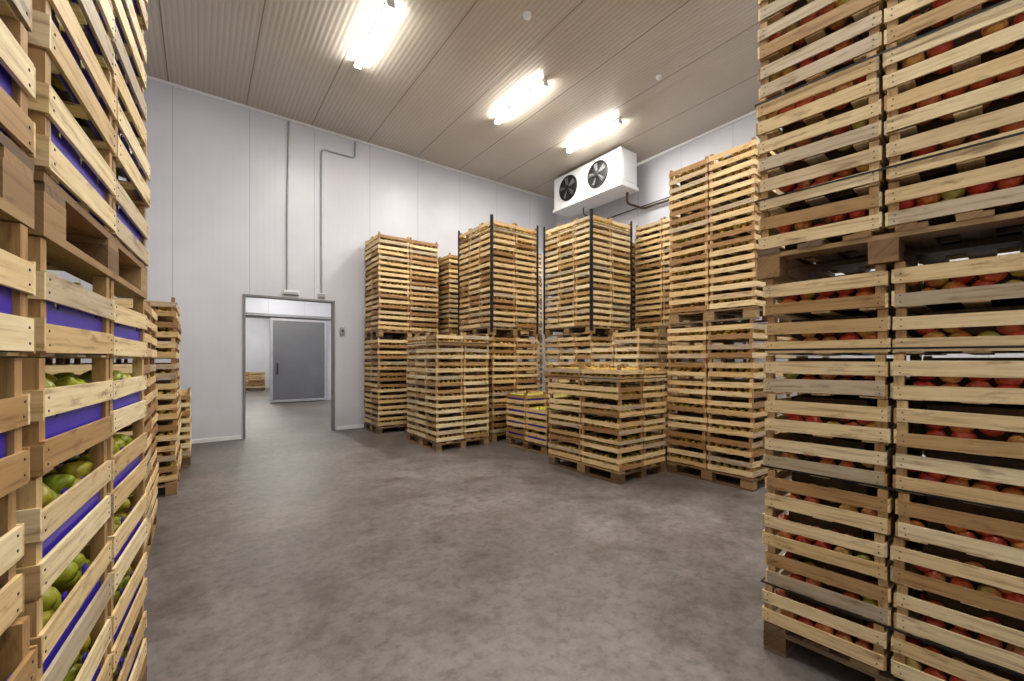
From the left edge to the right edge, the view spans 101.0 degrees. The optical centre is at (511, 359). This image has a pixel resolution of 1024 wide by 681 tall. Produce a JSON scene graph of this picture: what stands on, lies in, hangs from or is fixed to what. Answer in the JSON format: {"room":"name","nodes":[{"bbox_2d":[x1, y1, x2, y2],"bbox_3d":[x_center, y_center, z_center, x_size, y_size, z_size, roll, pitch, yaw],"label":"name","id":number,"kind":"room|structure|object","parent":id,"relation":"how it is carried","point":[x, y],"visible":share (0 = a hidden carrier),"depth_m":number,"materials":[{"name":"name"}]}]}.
{"room":"fruit cold storage","nodes":[
{"label":"fruit cold storage","id":0,"kind":"room"},
{"bbox_2d":[46,270,59,362],"bbox_3d":[-3.245,-1.675,1.343,0.120,6.350,13.220,0,0,-36],"label":"wall","id":1,"kind":"structure","parent":0,"point":[55,272],"depth_m":6.33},
{"bbox_2d":[246,318,269,387],"bbox_3d":[-13.511,-0.600,22.421,8.450,4.200,0.120,0,0,-36],"label":"wall","id":2,"kind":"structure","parent":0,"point":[257,329],"depth_m":22.39,"materials":[{"name":"white paint"}]},
{"bbox_2d":[246,297,330,402],"bbox_3d":[-7.244,-0.600,15.632,10.450,4.200,0.150,0,0,-36],"label":"wall","id":3,"kind":"structure","parent":0,"point":[253,305],"depth_m":15.21,"materials":[{"name":"white metal"}]},
{"bbox_2d":[246,316,270,318],"bbox_3d":[-8.913,0.000,14.273,1.330,3.000,0.050,0,0,-36],"label":"trim","id":4,"kind":"structure","parent":3,"relation":"attached to","point":[246,316],"depth_m":14.41,"materials":[{"name":"grey metal"}]},
{"bbox_2d":[246,312,330,319],"bbox_3d":[-8.157,-1.550,14.764,3.450,0.100,0.160,0,0,-36],"label":"rail","id":5,"kind":"object","parent":3,"relation":"attached to","point":[247,313],"visible":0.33,"depth_m":14.88,"materials":[{"name":"grey metal"}]},
{"bbox_2d":[273,320,323,399],"bbox_3d":[-7.617,0.020,15.127,1.770,2.900,0.100,0,0,-36],"label":"leaf","id":6,"kind":"object","parent":5,"relation":"hanging from","point":[298,347],"visible":1,"depth_m":15.06,"materials":[{"name":"grey paint"}]},
{"bbox_2d":[270,318,326,402],"bbox_3d":[-7.588,0.010,15.079,1.840,2.920,0.020,0,0,-36],"label":"door frame","id":7,"kind":"structure","parent":3,"relation":"attached to","point":[271,319],"depth_m":15.01,"materials":[{"name":"silver metal"}]},
{"bbox_2d":[60,79,555,439],"bbox_3d":[-2.893,-1.675,9.752,10.450,6.350,0.120,0,0,-36],"label":"wall","id":8,"kind":"structure","parent":0,"point":[216,214],"depth_m":8.25,"materials":[{"name":"white metal"}]},
{"bbox_2d":[192,424,363,443],"bbox_3d":[-2.849,1.465,9.692,10.450,0.070,0.030,0,0,-36],"label":"baseboard","id":9,"kind":"structure","parent":8,"relation":"attached to","point":[195,441],"depth_m":7.87,"materials":[{"name":"white paint"}]},
{"bbox_2d":[286,120,289,289],"bbox_3d":[-4.490,-3.080,8.464,0.066,3.440,0.036,0,0,-36],"label":"conduit","id":10,"kind":"object","parent":8,"relation":"attached to","point":[288,143],"visible":1,"depth_m":8.44,"materials":[{"name":"grey metal"}]},
{"bbox_2d":[243,294,334,438],"bbox_3d":[-4.490,0.120,8.573,1.660,2.760,0.175,0,0,-36],"label":"door frame","id":11,"kind":"structure","parent":8,"relation":"attached to","point":[332,303],"depth_m":8.64,"materials":[{"name":"grey metal"}]},
{"bbox_2d":[283,290,298,295],"bbox_3d":[-4.438,-1.355,8.486,0.280,0.090,0.078,0,0,-36],"label":"emergency light","id":12,"kind":"object","parent":8,"relation":"attached to","point":[286,292],"visible":1,"depth_m":8.45,"materials":[{"name":"white paint"}]},
{"bbox_2d":[321,141,355,292],"bbox_3d":[-3.711,-3.070,9.041,0.726,3.420,0.036,0,0,-36],"label":"conduit","id":13,"kind":"object","parent":8,"relation":"attached to","point":[322,150],"visible":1,"depth_m":8.82,"materials":[{"name":"grey metal"}]},
{"bbox_2d":[340,327,344,334],"bbox_3d":[-3.646,-0.625,9.080,0.100,0.150,0.065,0,0,-36],"label":"switch","id":14,"kind":"object","parent":8,"relation":"attached to","point":[342,329],"visible":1,"depth_m":9.06,"materials":[{"name":"grey plastic"}]},
{"bbox_2d":[147,75,553,200],"bbox_3d":[-2.847,-4.825,9.690,10.450,0.050,0.035,0,0,-36],"label":"trim","id":15,"kind":"structure","parent":8,"relation":"attached to","point":[148,76],"depth_m":8.84,"materials":[{"name":"white paint"}]},
{"bbox_2d":[116,0,783,198],"bbox_3d":[1.039,-4.910,4.438,10.690,0.120,13.340,0,0,-36],"label":"ceiling","id":16,"kind":"structure","parent":0,"point":[433,84],"depth_m":7.07,"materials":[{"name":"white metal"}]},
{"bbox_2d":[354,0,394,69],"bbox_3d":[-2.068,-4.793,6.258,0.110,0.115,1.520,0,0,-36],"label":"fluorescent ceiling light","id":17,"kind":"object","parent":16,"relation":"attached to","point":[389,5],"visible":1,"depth_m":6.15,"materials":[{"name":"white paint"}]},
{"bbox_2d":[494,78,547,125],"bbox_3d":[0.135,-4.793,7.887,0.110,0.115,1.520,0,0,-36],"label":"fluorescent ceiling light","id":18,"kind":"object","parent":16,"relation":"attached to","point":[543,83],"visible":1,"depth_m":7.78,"materials":[{"name":"white paint"}]},
{"bbox_2d":[523,11,530,19],"bbox_3d":[0.212,-4.816,5.917,0.120,0.068,0.120,0,0,-36],"label":"smoke detector","id":19,"kind":"object","parent":16,"relation":"attached to","point":[526,15],"visible":1,"depth_m":5.89,"materials":[{"name":"white paint"}]},
{"bbox_2d":[566,117,621,153],"bbox_3d":[1.727,-4.793,9.065,0.110,0.115,1.520,0,0,-36],"label":"fluorescent ceiling light","id":20,"kind":"object","parent":16,"relation":"attached to","point":[618,121],"visible":1,"depth_m":8.98,"materials":[{"name":"white paint"}]},
{"bbox_2d":[553,146,638,217],"bbox_3d":[1.984,-4.375,10.456,0.670,0.950,2.270,0,0,-36],"label":"cooler","id":21,"kind":"object","parent":16,"relation":"hanging from","point":[607,178],"visible":1,"depth_m":10.06,"materials":[{"name":"white paint"}]},
{"bbox_2d":[553,181,638,217],"bbox_3d":[2.001,-3.938,10.468,0.630,0.075,2.270,0,0,-36],"label":"drip tray","id":22,"kind":"object","parent":21,"relation":"on","point":[616,190],"depth_m":10.25,"materials":[{"name":"white paint"}]},
{"bbox_2d":[583,196,669,218],"bbox_3d":[5.431,-3.802,6.548,0.752,0.196,11.166,0,0,-36],"label":"pipe","id":23,"kind":"object","parent":21,"relation":"attached to","point":[669,196],"visible":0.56,"depth_m":10.44,"materials":[{"name":"grey metal"}]},
{"bbox_2d":[626,192,668,209],"bbox_3d":[5.845,-3.770,6.054,0.660,0.300,9.880,0,0,-36],"label":"pipe","id":24,"kind":"object","parent":21,"relation":"attached to","point":[627,193],"visible":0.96,"depth_m":9.84,"materials":[{"name":"grey metal"}]},
{"bbox_2d":[656,74,661,79],"bbox_3d":[2.507,-4.816,7.204,0.100,0.068,0.100,0,0,-36],"label":"smoke detector","id":25,"kind":"object","parent":16,"relation":"attached to","point":[659,76],"visible":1,"depth_m":7.17,"materials":[{"name":"white paint"}]},
{"bbox_2d":[144,388,874,680],"bbox_3d":[-4.106,1.560,11.392,10.850,0.120,30.800,0,0,-36],"label":"floor","id":26,"kind":"structure","parent":0,"point":[298,548],"depth_m":3.11,"materials":[{"name":"concrete"}]},
{"bbox_2d":[0,221,37,680],"bbox_3d":[-1.118,0.612,0.129,1.005,1.776,1.202,0,0,-32],"label":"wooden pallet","id":27,"kind":"object","parent":26,"relation":"on","point":[18,659],"visible":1,"depth_m":0.85,"materials":[{"name":"brown wood"}]},
{"bbox_2d":[0,0,35,229],"bbox_3d":[-1.128,-1.304,0.138,1.004,2.048,1.209,0,0,-32],"label":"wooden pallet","id":28,"kind":"object","parent":27,"relation":"on","point":[17,71],"visible":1,"depth_m":0.85,"materials":[{"name":"brown wood"}]},
{"bbox_2d":[0,236,147,680],"bbox_3d":[-1.783,0.612,1.181,0.999,1.776,1.203,0,0,-32],"label":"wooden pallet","id":29,"kind":"object","parent":26,"relation":"on","point":[88,617],"visible":0.88,"depth_m":1.24,"materials":[{"name":"brown wood"}]},
{"bbox_2d":[27,0,149,298],"bbox_3d":[-1.787,-1.304,1.188,1.011,2.048,1.200,0,0,-32],"label":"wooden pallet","id":30,"kind":"object","parent":29,"relation":"on","point":[89,107],"visible":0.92,"depth_m":1.29,"materials":[{"name":"brown wood"}]},
{"bbox_2d":[45,298,158,575],"bbox_3d":[-3.364,0.516,3.111,1.096,1.968,1.205,0,0,-36],"label":"crates","id":31,"kind":"object","parent":26,"relation":"on","point":[62,365],"visible":0.19,"depth_m":3.37,"materials":[{"name":"brown wood"}]},
{"bbox_2d":[53,297,181,495],"bbox_3d":[-4.547,0.402,4.843,1.159,2.196,1.207,0,0,-36],"label":"crates","id":32,"kind":"object","parent":26,"relation":"on","point":[169,449],"visible":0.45,"depth_m":4.69,"materials":[{"name":"brown wood"}]},
{"bbox_2d":[179,387,191,466],"bbox_3d":[-5.382,0.972,6.094,1.200,1.056,1.193,0,0,-36],"label":"crates","id":33,"kind":"object","parent":26,"relation":"on","point":[185,437],"visible":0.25,"depth_m":5.96,"materials":[{"name":"brown wood"}]},
{"bbox_2d":[246,372,264,390],"bbox_3d":[-13.044,1.048,20.823,1.406,0.904,0.998,0,0,-36],"label":"crates","id":34,"kind":"object","parent":26,"relation":"on","point":[254,380],"visible":0.4,"depth_m":20.62,"materials":[{"name":"brown wood"}]},
{"bbox_2d":[364,337,435,433],"bbox_3d":[-2.448,0.516,9.320,1.352,1.968,0.905,0,0,-36],"label":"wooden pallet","id":35,"kind":"object","parent":26,"relation":"on","point":[387,407],"visible":0.67,"depth_m":8.85,"materials":[{"name":"brown wood"}]},
{"bbox_2d":[364,232,438,339],"bbox_3d":[-2.438,-1.541,9.325,1.352,2.142,0.905,0,0,-36],"label":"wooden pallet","id":36,"kind":"object","parent":35,"relation":"on","point":[400,286],"visible":0.99,"depth_m":8.97,"materials":[{"name":"brown wood"}]},
{"bbox_2d":[405,331,490,451],"bbox_3d":[-1.185,0.516,7.688,1.070,1.968,1.260,0,0,-36],"label":"crates","id":37,"kind":"object","parent":26,"relation":"on","point":[444,405],"visible":1,"depth_m":7.27,"materials":[{"name":"brown wood"}]},
{"bbox_2d":[445,348,479,372],"bbox_3d":[-1.322,0.516,10.065,0.956,1.968,1.055,0,0,-36],"label":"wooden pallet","id":38,"kind":"object","parent":26,"relation":"on","point":[457,360],"visible":0.02,"depth_m":9.82,"materials":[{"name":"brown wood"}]},
{"bbox_2d":[430,253,471,335],"bbox_3d":[-1.328,-1.430,10.068,0.954,1.920,1.056,0,0,-36],"label":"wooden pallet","id":39,"kind":"object","parent":38,"relation":"on","point":[448,265],"visible":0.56,"depth_m":9.54,"materials":[{"name":"brown wood"}]},
{"bbox_2d":[460,334,537,441],"bbox_3d":[-0.281,0.516,8.537,1.108,1.968,1.226,0,0,-36],"label":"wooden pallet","id":40,"kind":"object","parent":26,"relation":"on","point":[501,382],"visible":0.58,"depth_m":8.01,"materials":[{"name":"brown wood"}]},
{"bbox_2d":[458,214,538,337],"bbox_3d":[-0.294,-1.567,8.536,1.130,2.194,1.250,0,0,-36],"label":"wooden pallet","id":41,"kind":"object","parent":40,"relation":"on","point":[496,266],"visible":1,"depth_m":8.12,"materials":[{"name":"brown wood"}]},
{"bbox_2d":[488,341,542,391],"bbox_3d":[-0.031,0.516,10.550,1.107,1.968,1.204,0,0,-36],"label":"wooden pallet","id":42,"kind":"object","parent":26,"relation":"on","point":[540,344],"visible":0.06,"depth_m":10.34,"materials":[{"name":"brown wood"}]},
{"bbox_2d":[488,254,542,340],"bbox_3d":[-0.044,-1.541,10.563,1.106,2.142,1.207,0,0,-36],"label":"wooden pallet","id":43,"kind":"object","parent":42,"relation":"on","point":[523,333],"visible":0.03,"depth_m":10.38,"materials":[{"name":"brown wood"}]},
{"bbox_2d":[506,389,577,454],"bbox_3d":[0.610,1.028,7.359,0.969,0.944,1.101,0,0,-36],"label":"crates","id":44,"kind":"object","parent":26,"relation":"on","point":[530,420],"visible":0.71,"depth_m":7.13,"materials":[{"name":"brown wood"}]},
{"bbox_2d":[544,334,628,390],"bbox_3d":[1.468,0.516,8.282,1.120,1.968,1.270,0,0,-36],"label":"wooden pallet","id":45,"kind":"object","parent":26,"relation":"on","point":[579,353],"visible":0.2,"depth_m":7.97,"materials":[{"name":"brown wood"}]},
{"bbox_2d":[543,208,632,336],"bbox_3d":[1.467,-1.567,8.271,1.140,2.194,1.300,0,0,-36],"label":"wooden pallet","id":46,"kind":"object","parent":45,"relation":"on","point":[587,258],"visible":1,"depth_m":7.87,"materials":[{"name":"brown wood"}]},
{"bbox_2d":[546,364,667,484],"bbox_3d":[1.288,0.780,5.867,0.980,1.440,1.330,0,0,-36],"label":"crates","id":47,"kind":"object","parent":26,"relation":"on","point":[608,426],"visible":1,"depth_m":5.48,"materials":[{"name":"brown wood"}]},
{"bbox_2d":[600,347,647,361],"bbox_3d":[2.476,0.516,9.177,1.107,1.968,1.098,0,0,-36],"label":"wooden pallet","id":48,"kind":"object","parent":26,"relation":"on","point":[606,360],"visible":0.02,"depth_m":9.12,"materials":[{"name":"brown wood"}]},
{"bbox_2d":[595,243,646,333],"bbox_3d":[2.470,-1.430,9.169,1.107,1.920,1.101,0,0,-36],"label":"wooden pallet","id":49,"kind":"object","parent":48,"relation":"on","point":[633,244],"visible":0.04,"depth_m":8.52,"materials":[{"name":"brown wood"}]},
{"bbox_2d":[591,328,677,453],"bbox_3d":[1.975,0.516,6.830,1.009,1.968,0.937,0,0,-36],"label":"crates","id":50,"kind":"object","parent":26,"relation":"on","point":[634,340],"visible":0.34,"depth_m":6.48,"materials":[{"name":"brown wood"}]},
{"bbox_2d":[640,342,722,428],"bbox_3d":[3.193,0.516,8.085,1.156,1.968,1.203,0,0,-36],"label":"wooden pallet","id":51,"kind":"object","parent":26,"relation":"on","point":[678,343],"visible":0.02,"depth_m":7.51,"materials":[{"name":"brown wood"}]},
{"bbox_2d":[635,215,707,332],"bbox_3d":[3.207,-1.541,8.073,1.159,2.142,1.208,0,0,-36],"label":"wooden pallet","id":52,"kind":"object","parent":51,"relation":"on","point":[653,246],"visible":0.3,"depth_m":7.92,"materials":[{"name":"brown wood"}]},
{"bbox_2d":[666,319,792,491],"bbox_3d":[2.852,0.516,5.561,1.106,1.968,1.116,0,0,-36],"label":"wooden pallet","id":53,"kind":"object","parent":26,"relation":"on","point":[722,430],"visible":0.72,"depth_m":5.21,"materials":[{"name":"brown wood"}]},
{"bbox_2d":[669,137,790,326],"bbox_3d":[2.876,-1.505,5.554,1.101,2.070,1.113,0,0,-36],"label":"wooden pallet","id":54,"kind":"object","parent":53,"relation":"on","point":[715,263],"visible":0.68,"depth_m":5.20,"materials":[{"name":"brown wood"}]},
{"bbox_2d":[761,252,1023,680],"bbox_3d":[2.042,0.541,2.171,1.110,1.918,1.010,0,0,-41],"label":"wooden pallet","id":55,"kind":"object","parent":26,"relation":"on","point":[898,563],"visible":1,"depth_m":1.83,"materials":[{"name":"brown wood"}]},
{"bbox_2d":[755,0,1023,284],"bbox_3d":[2.013,-1.380,2.175,1.110,1.918,1.010,0,0,-41],"label":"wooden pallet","id":56,"kind":"object","parent":55,"relation":"on","point":[901,137],"visible":1,"depth_m":1.85,"materials":[{"name":"brown wood"}]},
{"bbox_2d":[556,113,1023,455],"bbox_3d":[5.251,-1.675,7.630,0.120,6.350,13.220,0,0,-36],"label":"wall","id":57,"kind":"structure","parent":0,"point":[653,179],"depth_m":9.70,"materials":[{"name":"white metal"}]},
{"bbox_2d":[637,110,755,165],"bbox_3d":[5.235,-4.825,7.522,0.035,0.050,13.065,0,0,-36],"label":"trim","id":58,"kind":"structure","parent":57,"relation":"attached to","point":[754,111],"depth_m":9.08,"materials":[{"name":"white paint"}]}
]}

